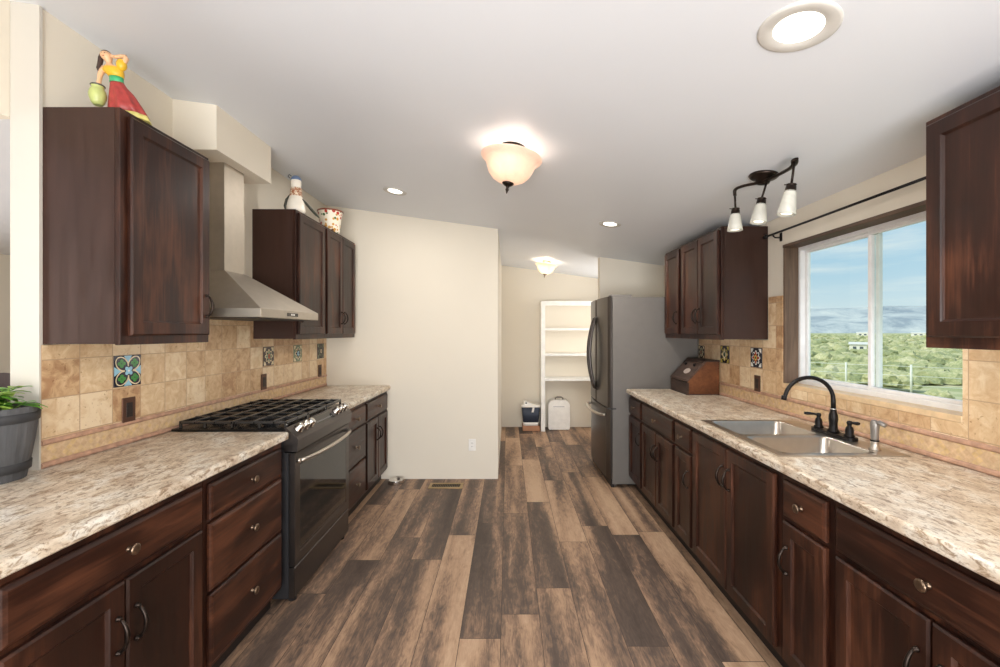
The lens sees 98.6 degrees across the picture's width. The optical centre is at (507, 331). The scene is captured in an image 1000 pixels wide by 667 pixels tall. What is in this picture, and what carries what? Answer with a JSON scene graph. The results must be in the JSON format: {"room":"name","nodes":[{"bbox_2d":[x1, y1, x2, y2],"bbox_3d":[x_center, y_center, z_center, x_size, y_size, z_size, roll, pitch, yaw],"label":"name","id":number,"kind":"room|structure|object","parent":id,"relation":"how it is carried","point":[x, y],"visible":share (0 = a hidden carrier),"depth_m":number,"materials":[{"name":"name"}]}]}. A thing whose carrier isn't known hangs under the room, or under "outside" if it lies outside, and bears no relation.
{"room":"kitchen","nodes":[
{"label":"kitchen","id":0,"kind":"room"},
{"bbox_2d":[0,254,9,372],"bbox_3d":[-5.250,0.319,1.705,0.100,2.239,9.610,0,0,0],"label":"wall","id":1,"kind":"structure","parent":0,"point":[4,259],"depth_m":4.44,"materials":[{"name":"beige paint"}]},
{"bbox_2d":[43,9,325,431],"bbox_3d":[-1.834,0.092,2.924,0.098,2.692,2.565,0,0,0],"label":"wall","id":2,"kind":"structure","parent":0,"point":[69,59],"depth_m":1.85,"materials":[{"name":"beige paint"}]},
{"bbox_2d":[0,0,9,118],"bbox_3d":[-1.939,-1.033,-0.679,0.102,0.442,4.641,0,0,0],"label":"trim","id":3,"kind":"structure","parent":2,"relation":"attached to","point":[4,4],"depth_m":1.62,"materials":[{"name":"beige paint"}]},
{"bbox_2d":[10,1,42,469],"bbox_3d":[-1.831,0.092,1.635,0.110,2.692,0.012,0,0,0],"label":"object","id":4,"kind":"structure","parent":2,"relation":"attached to","point":[26,19],"depth_m":1.63,"materials":[{"name":"white paint"}]},
{"bbox_2d":[113,354,140,387],"bbox_3d":[-1.771,0.180,2.004,0.009,0.143,0.143,0,0,0],"label":"decorative tile","id":5,"kind":"structure","parent":2,"relation":"attached to","point":[126,368],"depth_m":2.00,"materials":[{"name":"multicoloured tile"}]},
{"bbox_2d":[43,107,213,344],"bbox_3d":[-1.604,-0.405,1.885,0.361,0.909,0.486,0,0,0],"label":"upper cabinet","id":6,"kind":"object","parent":2,"relation":"attached to","point":[126,202],"visible":1,"depth_m":1.64,"materials":[{"name":"laminate"}]},
{"bbox_2d":[88,50,151,125],"bbox_3d":[-1.568,-1.002,1.752,0.204,0.285,0.111,0,0,-7],"label":"figurine","id":7,"kind":"object","parent":6,"relation":"on","point":[119,95],"visible":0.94,"depth_m":1.72,"materials":[{"name":"red ceramic"}]},
{"bbox_2d":[122,396,134,422],"bbox_3d":[-1.770,0.363,2.009,0.009,0.115,0.070,0,0,0],"label":"wall outlet","id":8,"kind":"object","parent":2,"relation":"attached to","point":[128,404],"visible":1,"depth_m":2.00,"materials":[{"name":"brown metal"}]},
{"bbox_2d":[126,402,132,417],"bbox_3d":[-1.768,0.363,2.009,0.002,0.068,0.034,0,0,0],"label":"socket","id":9,"kind":"object","parent":8,"relation":"attached to","point":[129,405],"depth_m":2.01,"materials":[{"name":"black plastic"}]},
{"bbox_2d":[41,319,326,468],"bbox_3d":[-1.777,0.200,2.920,0.016,0.644,2.569,0,0,0],"label":"backsplash","id":10,"kind":"structure","parent":2,"relation":"attached to","point":[82,416],"depth_m":2.18,"materials":[{"name":"tile"}]},
{"bbox_2d":[173,99,270,183],"bbox_3d":[-1.668,-1.106,2.551,0.234,0.269,0.526,0,0,0],"label":"soffit","id":11,"kind":"structure","parent":2,"relation":"attached to","point":[207,129],"depth_m":2.34,"materials":[{"name":"beige paint"}]},
{"bbox_2d":[209,162,317,320],"bbox_3d":[-1.541,-0.522,2.603,0.488,0.896,0.683,0,0,0],"label":"range hood","id":12,"kind":"object","parent":2,"relation":"attached to","point":[235,295],"visible":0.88,"depth_m":2.46,"materials":[{"name":"silver metal"}]},
{"bbox_2d":[261,374,266,389],"bbox_3d":[-1.770,0.362,3.120,0.009,0.115,0.070,0,0,0],"label":"wall outlet","id":13,"kind":"object","parent":2,"relation":"attached to","point":[263,376],"visible":1,"depth_m":3.11,"materials":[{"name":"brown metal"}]},
{"bbox_2d":[263,347,273,365],"bbox_3d":[-1.772,0.180,3.184,0.007,0.140,0.140,0,0,0],"label":"decorative tile","id":14,"kind":"structure","parent":2,"relation":"attached to","point":[268,352],"depth_m":3.18,"materials":[{"name":"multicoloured tile"}]},
{"bbox_2d":[252,209,324,338],"bbox_3d":[-1.604,-0.403,3.235,0.361,0.910,0.466,0,0,0],"label":"upper cabinet","id":15,"kind":"object","parent":2,"relation":"attached to","point":[288,246],"visible":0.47,"depth_m":3.00,"materials":[{"name":"laminate"}]},
{"bbox_2d":[284,174,318,217],"bbox_3d":[-1.493,-0.998,3.152,0.253,0.278,0.128,0,0,-41],"label":"figurine","id":16,"kind":"object","parent":15,"relation":"on","point":[295,200],"visible":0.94,"depth_m":3.08,"materials":[{"name":"white ceramic"}]},
{"bbox_2d":[293,345,301,361],"bbox_3d":[-1.772,0.180,3.626,0.007,0.140,0.140,0,0,0],"label":"decorative tile","id":17,"kind":"structure","parent":2,"relation":"attached to","point":[297,349],"depth_m":3.62,"materials":[{"name":"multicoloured tile"}]},
{"bbox_2d":[318,365,321,376],"bbox_3d":[-1.770,0.366,4.050,0.009,0.115,0.070,0,0,0],"label":"wall outlet","id":18,"kind":"object","parent":2,"relation":"attached to","point":[319,366],"visible":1,"depth_m":4.04,"materials":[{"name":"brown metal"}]},
{"bbox_2d":[317,343,323,358],"bbox_3d":[-1.772,0.180,4.069,0.007,0.140,0.140,0,0,0],"label":"decorative tile","id":19,"kind":"structure","parent":2,"relation":"attached to","point":[320,347],"depth_m":4.06,"materials":[{"name":"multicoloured tile"}]},
{"bbox_2d":[324,226,354,337],"bbox_3d":[-1.604,-0.403,3.812,0.361,0.910,0.685,0,0,0],"label":"upper cabinet","id":20,"kind":"object","parent":2,"relation":"attached to","point":[339,251],"visible":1,"depth_m":3.75,"materials":[{"name":"laminate"}]},
{"bbox_2d":[317,208,343,233],"bbox_3d":[-1.545,-0.955,3.740,0.214,0.192,0.214,0,0,0],"label":"flower pot","id":21,"kind":"object","parent":20,"relation":"on","point":[331,218],"visible":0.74,"depth_m":3.67,"materials":[{"name":"ceramic"}]},
{"bbox_2d":[326,205,497,478],"bbox_3d":[-0.989,0.092,4.263,1.782,2.691,0.114,0,0,0],"label":"wall","id":22,"kind":"structure","parent":0,"point":[426,290],"depth_m":4.21,"materials":[{"name":"beige paint"}]},
{"bbox_2d":[469,439,475,450],"bbox_3d":[-0.350,1.103,4.202,0.070,0.115,0.009,0,0,0],"label":"wall outlet","id":23,"kind":"object","parent":22,"relation":"attached to","point":[472,442],"visible":1,"depth_m":4.20,"materials":[{"name":"white plastic"}]},
{"bbox_2d":[0,0,999,278],"bbox_3d":[-1.685,-1.067,1.760,7.230,0.678,9.720,0,0,0],"label":"ceiling","id":24,"kind":"structure","parent":0,"point":[647,117],"depth_m":1.77,"materials":[{"name":"white paint"}]},
{"bbox_2d":[383,187,406,195],"bbox_3d":[-0.896,-1.115,3.410,0.182,0.031,0.184,0,0,4],"label":"recessed light","id":25,"kind":"object","parent":24,"relation":"in","point":[395,191],"visible":1,"depth_m":3.40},
{"bbox_2d":[481,141,541,193],"bbox_3d":[0.019,-0.870,2.303,0.328,0.258,0.331,0,0,-4],"label":"ceiling lamp","id":26,"kind":"object","parent":24,"relation":"attached to","point":[510,163],"visible":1,"depth_m":2.21,"materials":[{"name":"beige glass"}]},
{"bbox_2d":[535,260,556,277],"bbox_3d":[0.498,-0.819,5.600,0.288,0.227,0.291,0,0,4],"label":"ceiling lamp","id":27,"kind":"object","parent":24,"relation":"attached to","point":[545,267],"visible":1,"depth_m":5.52,"materials":[{"name":"white glass"}]},
{"bbox_2d":[599,221,620,227],"bbox_3d":[0.830,-0.876,3.500,0.174,0.030,0.176,0,0,-4],"label":"recessed light","id":28,"kind":"object","parent":24,"relation":"in","point":[612,224],"visible":1,"depth_m":3.49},
{"bbox_2d":[727,157,798,231],"bbox_3d":[1.293,-0.674,2.150,0.196,0.293,0.457,0,0,0],"label":"track light","id":29,"kind":"object","parent":24,"relation":"attached to","point":[787,207],"visible":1,"depth_m":2.16,"materials":[{"name":"white glass"}]},
{"bbox_2d":[757,0,843,52],"bbox_3d":[0.838,-0.875,1.241,0.206,0.034,0.207,0,0,4],"label":"recessed light","id":30,"kind":"object","parent":24,"relation":"in","point":[802,25],"visible":1,"depth_m":1.23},
{"bbox_2d":[498,234,501,470],"bbox_3d":[-0.153,0.208,5.415,0.110,2.461,2.190,0,0,0],"label":"wall","id":31,"kind":"structure","parent":0,"point":[499,255],"depth_m":4.96,"materials":[{"name":"beige paint"}]},
{"bbox_2d":[220,427,781,666],"bbox_3d":[-1.685,1.498,1.760,7.230,0.120,9.720,0,0,0],"label":"floor","id":32,"kind":"structure","parent":0,"point":[545,562],"depth_m":2.47,"materials":[{"name":"wood"}]},
{"bbox_2d":[0,373,9,401],"bbox_3d":[-2.600,0.825,2.031,0.450,1.229,0.429,0,0,0],"label":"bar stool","id":33,"kind":"object","parent":32,"relation":"on","point":[4,377],"visible":0.02,"depth_m":2.22,"materials":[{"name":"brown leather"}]},
{"bbox_2d":[0,481,202,666],"bbox_3d":[-1.454,1.001,1.316,0.654,0.874,0.704,0,0,0],"label":"base cabinet","id":34,"kind":"object","parent":32,"relation":"on","point":[128,593],"visible":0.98,"depth_m":1.28,"materials":[{"name":"brown wood"}]},
{"bbox_2d":[0,432,288,578],"bbox_3d":[-1.565,0.543,1.296,0.831,0.040,1.912,0,0,0],"label":"countertop","id":35,"kind":"structure","parent":34,"relation":"on","point":[44,512],"depth_m":1.47,"materials":[{"name":"beige stone"}]},
{"bbox_2d":[0,386,46,484],"bbox_3d":[-1.805,0.360,1.504,0.260,0.325,0.247,0,0,0],"label":"potted plant","id":36,"kind":"object","parent":35,"relation":"on","point":[18,420],"visible":1,"depth_m":1.50,"materials":[{"name":"green plant"}]},
{"bbox_2d":[203,443,280,666],"bbox_3d":[-1.459,1.001,1.958,0.644,0.874,0.575,0,0,0],"label":"base cabinet","id":37,"kind":"object","parent":32,"relation":"on","point":[242,502],"visible":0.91,"depth_m":1.87,"materials":[{"name":"brown wood"}]},
{"bbox_2d":[171,399,351,600],"bbox_3d":[-1.415,0.954,2.655,0.715,0.969,0.796,0,0,0],"label":"gas range","id":38,"kind":"object","parent":32,"relation":"on","point":[315,453],"visible":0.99,"depth_m":2.46,"materials":[{"name":"black metal"}]},
{"bbox_2d":[171,404,338,430],"bbox_3d":[-1.472,0.516,2.655,0.600,0.011,0.796,0,0,0],"label":"cooktop","id":39,"kind":"object","parent":38,"relation":"in","point":[190,427],"depth_m":2.32,"materials":[{"name":"black metal"}]},
{"bbox_2d":[348,402,365,516],"bbox_3d":[-1.459,1.001,3.303,0.644,0.874,0.485,0,0,0],"label":"base cabinet","id":40,"kind":"object","parent":32,"relation":"on","point":[357,437],"visible":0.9,"depth_m":3.33,"materials":[{"name":"brown wood"}]},
{"bbox_2d":[358,391,387,504],"bbox_3d":[-1.454,1.001,3.875,0.654,0.874,0.656,0,0,0],"label":"base cabinet","id":41,"kind":"object","parent":32,"relation":"on","point":[376,422],"visible":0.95,"depth_m":3.81,"materials":[{"name":"brown wood"}]},
{"bbox_2d":[282,385,389,408],"bbox_3d":[-1.466,0.543,3.629,0.634,0.040,1.150,0,0,0],"label":"countertop","id":42,"kind":"structure","parent":41,"relation":"on","point":[353,395],"depth_m":3.66,"materials":[{"name":"beige laminate"}]},
{"bbox_2d":[388,477,403,485],"bbox_3d":[-1.065,1.421,4.095,0.156,0.034,0.156,0,0,0],"label":"pet bowl","id":43,"kind":"object","parent":32,"relation":"on","point":[395,481],"visible":1,"depth_m":4.08,"materials":[{"name":"silver metal"}]},
{"bbox_2d":[428,483,463,487],"bbox_3d":[-0.578,1.435,4.018,0.315,0.006,0.135,0,0,0],"label":"floor vent","id":44,"kind":"object","parent":32,"relation":"in","point":[432,485],"visible":1,"depth_m":4.02,"materials":[{"name":"gold metal"}]},
{"bbox_2d":[522,423,539,430],"bbox_3d":[0.340,1.400,6.340,0.250,0.074,0.200,0,0,0],"label":"cardboard box","id":45,"kind":"object","parent":32,"relation":"on","point":[525,428],"visible":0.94,"depth_m":6.24,"materials":[{"name":"brown cardboard"}]},
{"bbox_2d":[521,400,539,425],"bbox_3d":[0.332,1.187,6.325,0.279,0.350,0.238,0,0,0],"label":"storage bin","id":46,"kind":"object","parent":45,"relation":"on","point":[530,411],"visible":1,"depth_m":6.23,"materials":[{"name":"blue plastic"}]},
{"bbox_2d":[547,396,569,429],"bbox_3d":[0.749,1.195,6.383,0.313,0.486,0.213,0,0,0],"label":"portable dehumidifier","id":47,"kind":"object","parent":32,"relation":"on","point":[558,408],"visible":1,"depth_m":6.28,"materials":[{"name":"white plastic"}]},
{"bbox_2d":[540,301,591,431],"bbox_3d":[1.099,0.495,6.357,1.243,1.886,0.295,0,0,0],"label":"pantry shelves","id":48,"kind":"object","parent":32,"relation":"on","point":[543,378],"visible":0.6,"depth_m":6.21,"materials":[{"name":"white paint"}]},
{"bbox_2d":[629,396,649,503],"bbox_3d":[1.416,1.001,3.761,0.699,0.874,0.367,0,0,0],"label":"base cabinet","id":49,"kind":"object","parent":32,"relation":"on","point":[635,405],"visible":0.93,"depth_m":3.73,"materials":[{"name":"brown wood"}]},
{"bbox_2d":[586,295,697,486],"bbox_3d":[1.285,0.545,4.416,0.941,1.785,0.892,0,0,0],"label":"refrigerator","id":50,"kind":"object","parent":32,"relation":"on","point":[628,347],"visible":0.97,"depth_m":3.97,"materials":[{"name":"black metal"}]},
{"bbox_2d":[642,402,684,546],"bbox_3d":[1.416,1.001,3.226,0.699,0.874,0.700,0,0,0],"label":"base cabinet","id":51,"kind":"object","parent":32,"relation":"on","point":[658,427],"visible":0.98,"depth_m":3.16,"materials":[{"name":"brown wood"}]},
{"bbox_2d":[675,419,703,569],"bbox_3d":[1.416,1.001,2.736,0.699,0.874,0.277,0,0,0],"label":"base cabinet","id":52,"kind":"object","parent":32,"relation":"on","point":[683,431],"visible":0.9,"depth_m":2.72,"materials":[{"name":"brown wood"}]},
{"bbox_2d":[692,428,788,666],"bbox_3d":[1.416,1.001,2.180,0.699,0.874,0.829,0,0,0],"label":"base cabinet","id":53,"kind":"object","parent":32,"relation":"on","point":[737,497],"visible":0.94,"depth_m":2.06,"materials":[{"name":"brown wood"}]},
{"bbox_2d":[777,473,834,666],"bbox_3d":[1.416,1.001,1.622,0.699,0.874,0.284,0,0,0],"label":"base cabinet","id":54,"kind":"object","parent":32,"relation":"on","point":[807,552],"visible":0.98,"depth_m":1.60,"materials":[{"name":"brown wood"}]},
{"bbox_2d":[835,501,999,666],"bbox_3d":[1.416,1.001,1.129,0.699,0.874,0.698,0,0,0],"label":"base cabinet","id":55,"kind":"object","parent":32,"relation":"on","point":[900,602],"visible":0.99,"depth_m":1.21,"materials":[{"name":"brown wood"}]},
{"bbox_2d":[626,389,999,584],"bbox_3d":[1.428,0.543,2.357,0.680,0.040,3.195,0,0,0],"label":"countertop","id":56,"kind":"structure","parent":55,"relation":"on","point":[951,510],"depth_m":1.47,"materials":[{"name":"beige stone"}]},
{"bbox_2d":[670,358,719,394],"bbox_3d":[1.616,0.378,3.740,0.277,0.288,0.366,0,0,0],"label":"bread box","id":57,"kind":"object","parent":56,"relation":"on","point":[694,376],"visible":1,"depth_m":3.56,"materials":[{"name":"brown wood"}]},
{"bbox_2d":[700,420,910,456],"bbox_3d":[1.409,0.602,2.165,0.553,0.170,0.730,0,0,0],"label":"sink","id":58,"kind":"object","parent":56,"relation":"in","point":[780,438],"visible":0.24,"depth_m":2.12,"materials":[{"name":"silver metal"}]},
{"bbox_2d":[868,420,886,450],"bbox_3d":[1.612,0.451,1.879,0.044,0.132,0.066,0,0,0],"label":"soap dispenser","id":59,"kind":"object","parent":58,"relation":"on","point":[875,425],"visible":1,"depth_m":1.88,"materials":[{"name":"silver metal"}]},
{"bbox_2d":[502,266,597,426],"bbox_3d":[0.781,0.208,6.565,1.978,2.461,0.110,0,0,0],"label":"wall","id":60,"kind":"structure","parent":0,"point":[523,290],"depth_m":6.51,"materials":[{"name":"beige paint"}]},
{"bbox_2d":[598,257,663,298],"bbox_3d":[1.405,0.294,4.920,0.730,2.288,0.100,0,0,0],"label":"wall","id":61,"kind":"structure","parent":0,"point":[615,276],"depth_m":4.87,"materials":[{"name":"beige paint"}]},
{"bbox_2d":[664,155,925,357],"bbox_3d":[1.850,0.344,1.760,0.160,2.188,9.720,0,0,0],"label":"wall","id":62,"kind":"structure","parent":0,"point":[913,170],"depth_m":2.29,"materials":[{"name":"beige paint"}]},
{"bbox_2d":[665,246,681,337],"bbox_3d":[1.582,-0.333,3.779,0.376,0.774,0.373,0,0,0],"label":"upper cabinet","id":63,"kind":"object","parent":62,"relation":"attached to","point":[673,258],"visible":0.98,"depth_m":3.75,"materials":[{"name":"laminate"}]},
{"bbox_2d":[699,346,704,357],"bbox_3d":[1.756,0.182,3.906,0.007,0.116,0.116,0,0,0],"label":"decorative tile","id":64,"kind":"structure","parent":62,"relation":"attached to","point":[701,348],"depth_m":3.89,"materials":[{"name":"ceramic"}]},
{"bbox_2d":[720,346,728,363],"bbox_3d":[1.756,0.182,3.486,0.007,0.140,0.140,0,0,0],"label":"decorative tile","id":65,"kind":"structure","parent":62,"relation":"attached to","point":[724,350],"depth_m":3.48,"materials":[{"name":"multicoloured tile"}]},
{"bbox_2d":[681,226,767,339],"bbox_3d":[1.582,-0.333,3.259,0.376,0.774,0.663,0,0,0],"label":"upper cabinet","id":66,"kind":"object","parent":62,"relation":"attached to","point":[724,274],"visible":1,"depth_m":2.93,"materials":[{"name":"laminate"}]},
{"bbox_2d":[751,348,761,367],"bbox_3d":[1.756,0.182,3.045,0.007,0.140,0.140,0,0,0],"label":"decorative tile","id":67,"kind":"structure","parent":62,"relation":"attached to","point":[756,353],"depth_m":3.04,"materials":[{"name":"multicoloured tile"}]},
{"bbox_2d":[754,375,760,391],"bbox_3d":[1.756,0.363,3.030,0.009,0.115,0.070,0,0,0],"label":"wall outlet","id":68,"kind":"object","parent":62,"relation":"attached to","point":[757,379],"visible":1,"depth_m":3.02,"materials":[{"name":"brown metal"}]},
{"bbox_2d":[783,248,797,382],"bbox_3d":[1.808,-0.105,2.211,0.089,0.863,1.092,0,0,0],"label":"trim","id":69,"kind":"structure","parent":62,"relation":"attached to","point":[790,255],"depth_m":2.74,"materials":[{"name":"brown wood"}]},
{"bbox_2d":[763,176,925,240],"bbox_3d":[1.734,-0.619,2.211,0.071,0.062,1.336,0,0,0],"label":"curtain rod","id":70,"kind":"object","parent":62,"relation":"attached to","point":[765,236],"visible":0.47,"depth_m":2.17,"materials":[{"name":"black metal"}]},
{"bbox_2d":[699,296,999,477],"bbox_3d":[1.762,0.144,2.283,0.016,0.756,3.365,0,0,0],"label":"backsplash","id":71,"kind":"structure","parent":62,"relation":"attached to","point":[974,443],"depth_m":1.95,"materials":[{"name":"tile"}]},
{"bbox_2d":[783,200,925,247],"bbox_3d":[1.806,-0.547,2.211,0.093,0.020,1.092,0,0,0],"label":"trim","id":72,"kind":"structure","parent":62,"relation":"attached to","point":[918,207],"depth_m":2.17,"materials":[{"name":"brown wood"}]},
{"bbox_2d":[782,383,962,422],"bbox_3d":[1.805,0.340,2.211,0.096,0.028,1.092,0,0,0],"label":"window sill","id":73,"kind":"structure","parent":62,"relation":"attached to","point":[945,414],"depth_m":2.00,"materials":[{"name":"stone"}]},
{"bbox_2d":[798,211,962,411],"bbox_3d":[1.879,-0.110,2.211,0.052,0.895,1.092,0,0,0],"label":"window","id":74,"kind":"structure","parent":62,"relation":"in","point":[874,234],"depth_m":2.20,"materials":[{"name":"white plastic"}]},
{"bbox_2d":[926,86,999,349],"bbox_3d":[1.582,-0.337,1.177,0.376,0.782,0.635,0,0,0],"label":"upper cabinet","id":75,"kind":"object","parent":62,"relation":"attached to","point":[963,142],"visible":1,"depth_m":1.36,"materials":[{"name":"laminate"}]},
{"bbox_2d":[781,376,859,441],"bbox_3d":[1.516,0.368,2.148,0.291,0.298,0.288,0,0,0],"label":"faucet","id":76,"kind":"object","parent":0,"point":[833,430],"visible":1,"depth_m":2.15,"materials":[{"name":"black metal"}]},
{"label":"outside","id":77,"kind":"structure","parent":0,"visible":0},
{"bbox_2d":[811,333,962,399],"bbox_3d":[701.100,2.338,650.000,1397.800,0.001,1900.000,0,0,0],"label":"ground","id":78,"kind":"structure","parent":77,"point":[957,393],"depth_m":18.11,"materials":[{"name":"green plant"}]},
{"bbox_2d":[811,372,839,380],"bbox_3d":[13.889,2.036,18.933,1.161,0.621,1.445,0,0,0],"label":"shrub","id":79,"kind":"object","parent":78,"relation":"on","point":[823,375],"visible":0.4,"depth_m":18.62,"materials":[{"name":"green plant"}]},
{"bbox_2d":[848,342,867,349],"bbox_3d":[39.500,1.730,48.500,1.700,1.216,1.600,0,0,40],"label":"house","id":80,"kind":"structure","parent":78,"relation":"on","point":[853,345],"depth_m":48.04,"materials":[{"name":"white paint"}]},
{"bbox_2d":[856,332,867,335],"bbox_3d":[165.000,1.122,200.000,4.700,2.432,3.800,0,0,40],"label":"house","id":81,"kind":"structure","parent":78,"relation":"on","point":[857,333],"depth_m":198.93,"materials":[{"name":"white paint"}]},
{"bbox_2d":[811,334,962,384],"bbox_3d":[196.894,1.629,152.200,373.332,1.671,267.914,0,0,0],"label":"scrub","id":82,"kind":"object","parent":78,"relation":"on","point":[899,353],"visible":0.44,"depth_m":32.19,"materials":[{"name":"green plant"}]},
{"bbox_2d":[811,362,962,392],"bbox_3d":[14.300,1.778,16.650,9.622,1.120,0.070,0,0,43],"label":"wire fence","id":83,"kind":"object","parent":78,"relation":"on","point":[910,366],"visible":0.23,"depth_m":16.02,"materials":[{"name":"metal"}]},
{"bbox_2d":[860,370,922,389],"bbox_3d":[15.327,1.882,17.290,1.771,0.654,1.748,0,0,0],"label":"shrub","id":84,"kind":"object","parent":78,"relation":"on","point":[890,378],"visible":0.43,"depth_m":16.72,"materials":[{"name":"green plant"}]},
{"bbox_2d":[911,332,924,335],"bbox_3d":[205.000,1.250,215.000,5.200,2.176,3.800,0,0,40],"label":"house","id":85,"kind":"structure","parent":78,"relation":"on","point":[912,333],"depth_m":214.09,"materials":[{"name":"white paint"}]},
{"bbox_2d":[924,388,954,398],"bbox_3d":[14.227,2.090,14.209,0.855,0.455,0.848,0,0,0],"label":"shrub","id":86,"kind":"object","parent":78,"relation":"on","point":[933,392],"visible":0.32,"depth_m":13.96,"materials":[{"name":"green plant"}]},
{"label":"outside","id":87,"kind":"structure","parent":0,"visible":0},
{"bbox_2d":[811,306,925,332],"bbox_3d":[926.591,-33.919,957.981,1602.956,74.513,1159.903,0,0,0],"label":"mountains","id":88,"kind":"structure","parent":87,"point":[896,319],"depth_m":899.83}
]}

